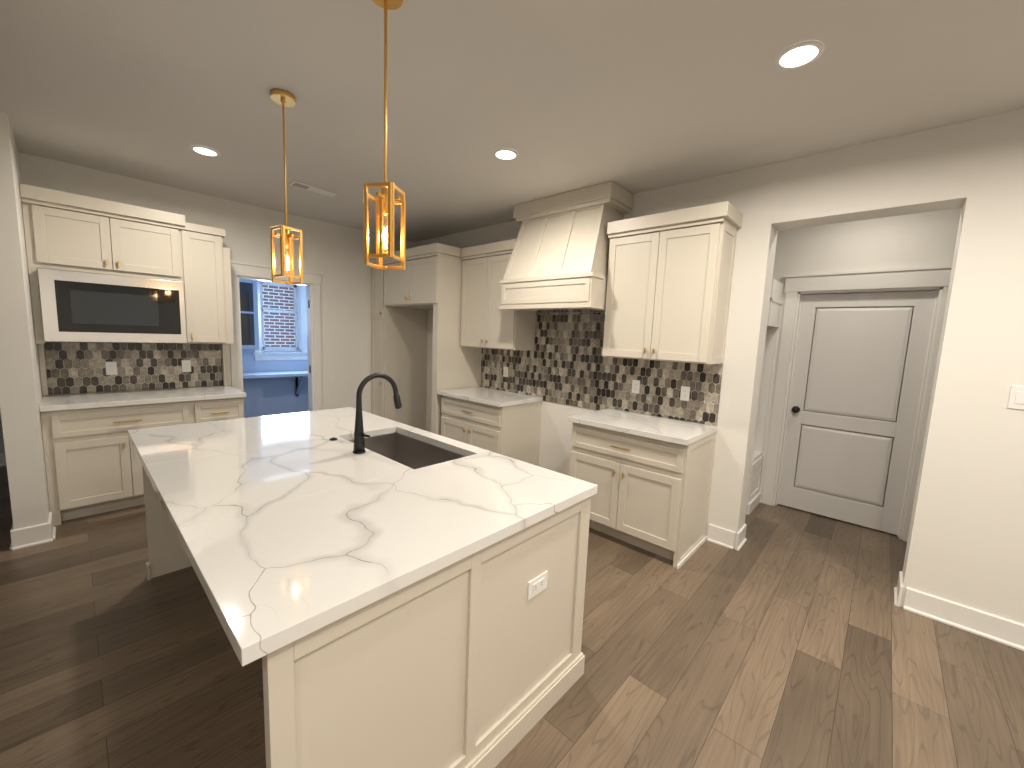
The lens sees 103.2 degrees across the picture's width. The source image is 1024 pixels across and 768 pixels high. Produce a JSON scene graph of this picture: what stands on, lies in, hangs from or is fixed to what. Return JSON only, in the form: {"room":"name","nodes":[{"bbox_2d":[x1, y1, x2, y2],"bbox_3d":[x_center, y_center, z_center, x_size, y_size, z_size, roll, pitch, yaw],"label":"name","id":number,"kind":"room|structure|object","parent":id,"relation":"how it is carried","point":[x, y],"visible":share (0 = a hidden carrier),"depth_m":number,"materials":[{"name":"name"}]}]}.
{"room":"kitchen","nodes":[
{"label":"kitchen","id":0,"kind":"room"},
{"bbox_2d":[0,410,4,452],"bbox_3d":[-5.783,-0.496,3.525,0.120,2.785,4.560,8,9,42],"label":"wall","id":1,"kind":"structure","parent":0,"point":[2,448],"depth_m":4.17,"materials":[{"name":"paint"}]},
{"bbox_2d":[0,453,6,466],"bbox_3d":[-5.823,0.830,3.588,0.026,0.134,4.440,8,9,42],"label":"baseboard","id":2,"kind":"structure","parent":1,"relation":"attached to","point":[2,455],"depth_m":4.19,"materials":[{"name":"paint"}]},
{"bbox_2d":[0,111,49,528],"bbox_3d":[-3.537,-0.333,2.902,0.885,2.785,0.150,8,9,42],"label":"wall","id":3,"kind":"structure","parent":0,"point":[21,394],"depth_m":2.65,"materials":[{"name":"paint"}]},
{"bbox_2d":[10,524,23,550],"bbox_3d":[-3.640,0.989,2.985,0.911,0.134,0.026,8,9,42],"label":"baseboard","id":4,"kind":"structure","parent":3,"relation":"attached to","point":[17,535],"depth_m":2.70,"materials":[{"name":"paint"}]},
{"bbox_2d":[36,512,55,543],"bbox_3d":[-3.287,1.015,2.883,0.251,0.134,0.051,8,9,42],"label":"baseboard","id":5,"kind":"structure","parent":3,"relation":"attached to","point":[47,531],"depth_m":2.80,"materials":[{"name":"paint"}]},
{"bbox_2d":[19,152,413,413],"bbox_3d":[-2.709,-0.493,4.527,0.120,2.785,3.672,8,9,42],"label":"wall","id":6,"kind":"structure","parent":0,"point":[333,254],"depth_m":4.65,"materials":[{"name":"paint"}]},
{"bbox_2d":[20,195,186,282],"bbox_3d":[-3.347,-1.139,3.371,0.353,0.479,0.888,8,9,42],"label":"upper cabinet","id":7,"kind":"object","parent":6,"relation":"attached to","point":[64,231],"depth_m":3.21,"materials":[{"name":"paint"}]},
{"bbox_2d":[38,268,186,342],"bbox_3d":[-3.334,-0.629,3.432,0.403,0.533,0.837,8,9,42],"label":"microwave","id":8,"kind":"object","parent":7,"relation":"in","point":[82,307],"visible":1,"depth_m":3.25,"materials":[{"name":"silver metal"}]},
{"bbox_2d":[44,342,222,393],"bbox_3d":[-3.390,-0.162,3.743,0.006,0.428,1.193,8,9,42],"label":"backsplash","id":9,"kind":"structure","parent":6,"relation":"attached to","point":[72,367],"depth_m":3.67,"materials":[{"name":"tile"}]},
{"bbox_2d":[105,362,116,374],"bbox_3d":[-3.533,-0.139,3.579,0.008,0.115,0.070,8,9,42],"label":"electrical outlet","id":10,"kind":"object","parent":9,"relation":"attached to","point":[111,368],"visible":1,"depth_m":3.58,"materials":[{"name":"white plastic"}]},
{"bbox_2d":[181,360,190,371],"bbox_3d":[-3.178,-0.175,3.961,0.008,0.115,0.070,8,9,42],"label":"electrical outlet","id":11,"kind":"object","parent":9,"relation":"attached to","point":[186,365],"visible":1,"depth_m":3.96,"materials":[{"name":"white plastic"}]},
{"bbox_2d":[175,219,233,346],"bbox_3d":[-2.930,-0.925,3.861,0.353,1.062,0.370,8,9,42],"label":"upper cabinet","id":12,"kind":"object","parent":6,"relation":"attached to","point":[206,263],"depth_m":3.74,"materials":[{"name":"paint"}]},
{"bbox_2d":[230,261,322,417],"bbox_3d":[-2.661,-0.200,4.608,0.157,2.188,0.970,8,9,42],"label":"trim","id":13,"kind":"structure","parent":6,"relation":"attached to","point":[258,272],"depth_m":4.67,"materials":[{"name":"paint"}]},
{"bbox_2d":[242,350,308,417],"bbox_3d":[-2.484,-0.524,4.861,0.005,2.785,1.880,8,9,42],"label":"wall","id":14,"kind":"structure","parent":0,"point":[269,397],"depth_m":4.65,"materials":[{"name":"paint"}]},
{"bbox_2d":[239,279,259,349],"bbox_3d":[-3.754,-0.930,5.339,0.320,0.940,0.658,8,9,42],"label":"window","id":15,"kind":"structure","parent":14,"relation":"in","point":[249,314],"depth_m":5.39,"materials":[{"name":"paint"}]},
{"bbox_2d":[243,370,307,395],"bbox_3d":[-3.425,0.035,5.781,0.418,0.385,1.636,8,9,42],"label":"shelf","id":16,"kind":"object","parent":14,"relation":"attached to","point":[274,375],"visible":0.48,"depth_m":5.82,"materials":[{"name":"paint"}]},
{"bbox_2d":[253,281,307,360],"bbox_3d":[-3.420,-0.993,5.986,0.170,1.277,0.760,8,9,42],"label":"window","id":17,"kind":"structure","parent":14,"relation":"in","point":[300,306],"depth_m":6.07,"materials":[{"name":"paint"}]},
{"bbox_2d":[0,466,1023,767],"bbox_3d":[-0.875,1.199,2.961,14.000,0.060,13.000,8,9,42],"label":"floor","id":18,"kind":"structure","parent":0,"point":[784,636],"depth_m":1.92,"materials":[{"name":"brown wood"}]},
{"bbox_2d":[40,401,194,525],"bbox_3d":[-3.327,0.570,3.474,0.618,0.874,0.861,8,9,42],"label":"base cabinet","id":19,"kind":"object","parent":18,"relation":"on","point":[93,465],"depth_m":3.15,"materials":[{"name":"paint"}]},
{"bbox_2d":[39,385,245,412],"bbox_3d":[-3.160,0.106,3.561,0.643,0.039,1.270,8,9,42],"label":"countertop","id":20,"kind":"structure","parent":19,"relation":"on","point":[52,403],"depth_m":3.38,"materials":[{"name":"white stone"}]},
{"bbox_2d":[195,397,243,422],"bbox_3d":[-2.899,0.533,3.934,0.618,0.874,0.397,8,9,42],"label":"base cabinet","id":21,"kind":"object","parent":18,"relation":"on","point":[229,408],"depth_m":3.69,"materials":[{"name":"paint"}]},
{"bbox_2d":[142,467,596,767],"bbox_3d":[-0.932,0.825,2.129,2.296,0.874,1.298,8,9,42],"label":"kitchen island","id":22,"kind":"object","parent":18,"relation":"on","point":[373,606],"depth_m":1.27,"materials":[{"name":"wood"}]},
{"bbox_2d":[143,424,486,538],"bbox_3d":[-0.870,0.381,2.008,0.801,0.039,1.330,8,9,42],"label":"island countertop","id":23,"kind":"structure","parent":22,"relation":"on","point":[202,487],"depth_m":1.75,"materials":[{"name":"white stone"}]},
{"bbox_2d":[353,373,401,453],"bbox_3d":[-0.682,0.148,2.128,0.138,0.408,0.277,8,9,42],"label":"faucet","id":24,"kind":"object","parent":23,"relation":"on","point":[359,441],"visible":1,"depth_m":2.07,"materials":[{"name":"black metal"}]},
{"bbox_2d":[351,431,462,466],"bbox_3d":[-0.615,0.482,2.302,0.825,0.234,0.419,8,9,42],"label":"sink","id":25,"kind":"object","parent":23,"relation":"in","point":[411,450],"depth_m":2.58,"materials":[{"name":"black metal"}]},
{"bbox_2d":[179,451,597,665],"bbox_3d":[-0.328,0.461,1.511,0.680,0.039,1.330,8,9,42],"label":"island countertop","id":26,"kind":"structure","parent":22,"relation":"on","point":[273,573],"depth_m":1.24,"materials":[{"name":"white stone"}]},
{"bbox_2d":[527,571,547,599],"bbox_3d":[0.101,0.778,1.569,0.008,0.070,0.115,8,9,42],"label":"outlet","id":27,"kind":"object","parent":22,"relation":"attached to","point":[537,585],"visible":1,"depth_m":1.56,"materials":[{"name":"white plastic"}]},
{"bbox_2d":[369,243,479,434],"bbox_3d":[-1.126,-0.342,5.105,1.453,2.475,0.690,8,9,42],"label":"surround","id":28,"kind":"object","parent":18,"relation":"on","point":[429,277],"visible":0.75,"depth_m":4.87,"materials":[{"name":"paint"}]},
{"bbox_2d":[437,387,542,465],"bbox_3d":[-0.266,0.561,4.409,0.966,0.914,0.648,8,9,42],"label":"base cabinet","id":29,"kind":"object","parent":18,"relation":"on","point":[505,423],"visible":0.75,"depth_m":4.13,"materials":[{"name":"paint"}]},
{"bbox_2d":[568,408,717,568],"bbox_3d":[1.001,0.749,3.248,0.947,0.914,0.648,8,9,42],"label":"base cabinet","id":30,"kind":"object","parent":18,"relation":"on","point":[650,476],"visible":0.94,"depth_m":2.98,"materials":[{"name":"paint"}]},
{"bbox_2d":[746,279,782,514],"bbox_3d":[1.927,0.072,4.142,1.176,2.120,0.448,8,9,42],"label":"built-in cabinet","id":31,"kind":"object","parent":18,"relation":"on","point":[754,493],"visible":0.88,"depth_m":3.89,"materials":[{"name":"paint"}]},
{"bbox_2d":[0,0,1023,241],"bbox_3d":[-0.763,-1.624,2.627,14.000,0.060,13.000,8,9,42],"label":"ceiling","id":32,"kind":"structure","parent":0,"point":[631,96],"depth_m":2.06,"materials":[{"name":"paint"}]},
{"bbox_2d":[190,145,219,156],"bbox_3d":[-2.219,-1.683,2.934,0.176,0.007,0.176,8,9,42],"label":"recessed light","id":33,"kind":"object","parent":32,"relation":"in","point":[204,150],"visible":1,"depth_m":2.92,"materials":[{"name":"paint"}]},
{"bbox_2d":[270,89,302,284],"bbox_3d":[-1.258,-1.064,2.252,0.124,1.000,0.124,6,8,28],"label":"pendant light","id":34,"kind":"object","parent":32,"relation":"hanging from","point":[282,98],"visible":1,"depth_m":2.25,"materials":[{"name":"gold metal"}]},
{"bbox_2d":[288,181,337,196],"bbox_3d":[-1.779,-1.748,3.642,0.120,0.009,0.380,8,9,42],"label":"ceiling vent","id":35,"kind":"object","parent":32,"relation":"in","point":[311,188],"visible":0.98,"depth_m":3.62,"materials":[{"name":"metal"}]},
{"bbox_2d":[363,0,405,269],"bbox_3d":[-0.481,-0.948,1.540,0.124,1.000,0.124,4,7,13],"label":"pendant light","id":36,"kind":"object","parent":32,"relation":"hanging from","point":[386,201],"visible":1,"depth_m":1.54,"materials":[{"name":"gold metal"}]},
{"bbox_2d":[493,148,518,159],"bbox_3d":[-0.043,-1.580,2.795,0.176,0.007,0.176,8,9,42],"label":"recessed light","id":37,"kind":"object","parent":32,"relation":"in","point":[506,154],"visible":1,"depth_m":2.78,"materials":[{"name":"paint"}]},
{"bbox_2d":[774,41,823,69],"bbox_3d":[1.228,-1.404,1.738,0.176,0.007,0.176,8,9,42],"label":"recessed light","id":38,"kind":"object","parent":32,"relation":"in","point":[799,55],"visible":1,"depth_m":1.73,"materials":[{"name":"paint"}]},
{"bbox_2d":[414,108,1023,623],"bbox_3d":[2.101,-0.091,2.754,9.640,2.785,0.220,8,9,42],"label":"wall","id":39,"kind":"structure","parent":0,"point":[966,538],"depth_m":2.31,"materials":[{"name":"paint"}]},
{"bbox_2d":[460,239,535,349],"bbox_3d":[-0.172,-0.926,4.395,0.836,1.075,0.363,8,9,42],"label":"upper cabinet","id":40,"kind":"object","parent":39,"relation":"attached to","point":[486,322],"visible":0.85,"depth_m":4.26,"materials":[{"name":"paint"}]},
{"bbox_2d":[499,181,633,312],"bbox_3d":[0.451,-1.163,3.669,1.044,0.995,0.551,8,9,42],"label":"range hood","id":41,"kind":"object","parent":39,"relation":"attached to","point":[559,261],"visible":0.98,"depth_m":3.45,"materials":[{"name":"paint"}]},
{"bbox_2d":[480,313,722,425],"bbox_3d":[0.614,-0.236,3.967,2.669,0.908,0.006,8,9,42],"label":"backsplash","id":42,"kind":"structure","parent":39,"relation":"attached to","point":[565,361],"depth_m":3.83,"materials":[{"name":"tile"}]},
{"bbox_2d":[503,367,507,376],"bbox_3d":[-0.071,-0.137,4.600,0.070,0.115,0.008,8,9,42],"label":"electrical outlet","id":43,"kind":"object","parent":42,"relation":"attached to","point":[505,372],"visible":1,"depth_m":4.60,"materials":[{"name":"beige plastic"}]},
{"bbox_2d":[632,380,639,393],"bbox_3d":[1.081,0.024,3.543,0.070,0.115,0.008,8,9,42],"label":"electrical outlet","id":44,"kind":"object","parent":42,"relation":"attached to","point":[635,386],"visible":1,"depth_m":3.54,"materials":[{"name":"white plastic"}]},
{"bbox_2d":[680,386,689,400],"bbox_3d":[1.391,0.077,3.260,0.070,0.115,0.008,8,9,42],"label":"electrical outlet","id":45,"kind":"object","parent":42,"relation":"attached to","point":[685,393],"visible":1,"depth_m":3.26,"materials":[{"name":"white plastic"}]},
{"bbox_2d":[602,201,742,363],"bbox_3d":[1.192,-0.723,3.145,0.885,1.075,0.363,8,9,42],"label":"upper cabinet","id":46,"kind":"object","parent":39,"relation":"attached to","point":[669,282],"visible":1,"depth_m":2.98,"materials":[{"name":"paint"}]},
{"bbox_2d":[894,581,1023,650],"bbox_3d":[3.223,1.418,1.667,2.406,0.134,0.026,8,9,42],"label":"baseboard","id":47,"kind":"structure","parent":39,"relation":"attached to","point":[1005,631],"depth_m":2.29,"materials":[{"name":"paint"}]},
{"bbox_2d":[1007,386,1023,409],"bbox_3d":[2.643,0.072,2.107,0.074,0.120,0.008,8,9,42],"label":"switch plate","id":48,"kind":"object","parent":39,"relation":"attached to","point":[1016,399],"visible":1,"depth_m":2.12,"materials":[{"name":"white plastic"}]},
{"bbox_2d":[760,208,961,504],"bbox_3d":[2.986,-0.149,3.532,3.840,2.785,0.120,8,9,42],"label":"wall","id":49,"kind":"structure","parent":0,"point":[918,239],"depth_m":3.42,"materials":[{"name":"paint"}]},
{"bbox_2d":[761,265,951,541],"bbox_3d":[2.957,0.139,3.558,1.165,2.205,0.154,8,9,42],"label":"door frame","id":50,"kind":"structure","parent":49,"relation":"attached to","point":[936,278],"depth_m":3.43,"materials":[{"name":"paint"}]},
{"bbox_2d":[777,291,935,534],"bbox_3d":[2.947,0.223,3.561,0.877,2.013,0.103,8,9,42],"label":"hall door","id":51,"kind":"structure","parent":49,"relation":"in","point":[859,364],"depth_m":3.54,"materials":[{"name":"paint"}]},
{"label":"outside","id":52,"kind":"structure","parent":0,"visible":0},
{"bbox_2d":[262,284,294,346],"bbox_3d":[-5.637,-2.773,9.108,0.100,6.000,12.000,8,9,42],"label":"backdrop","id":53,"kind":"structure","parent":52,"point":[273,319],"depth_m":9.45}
]}

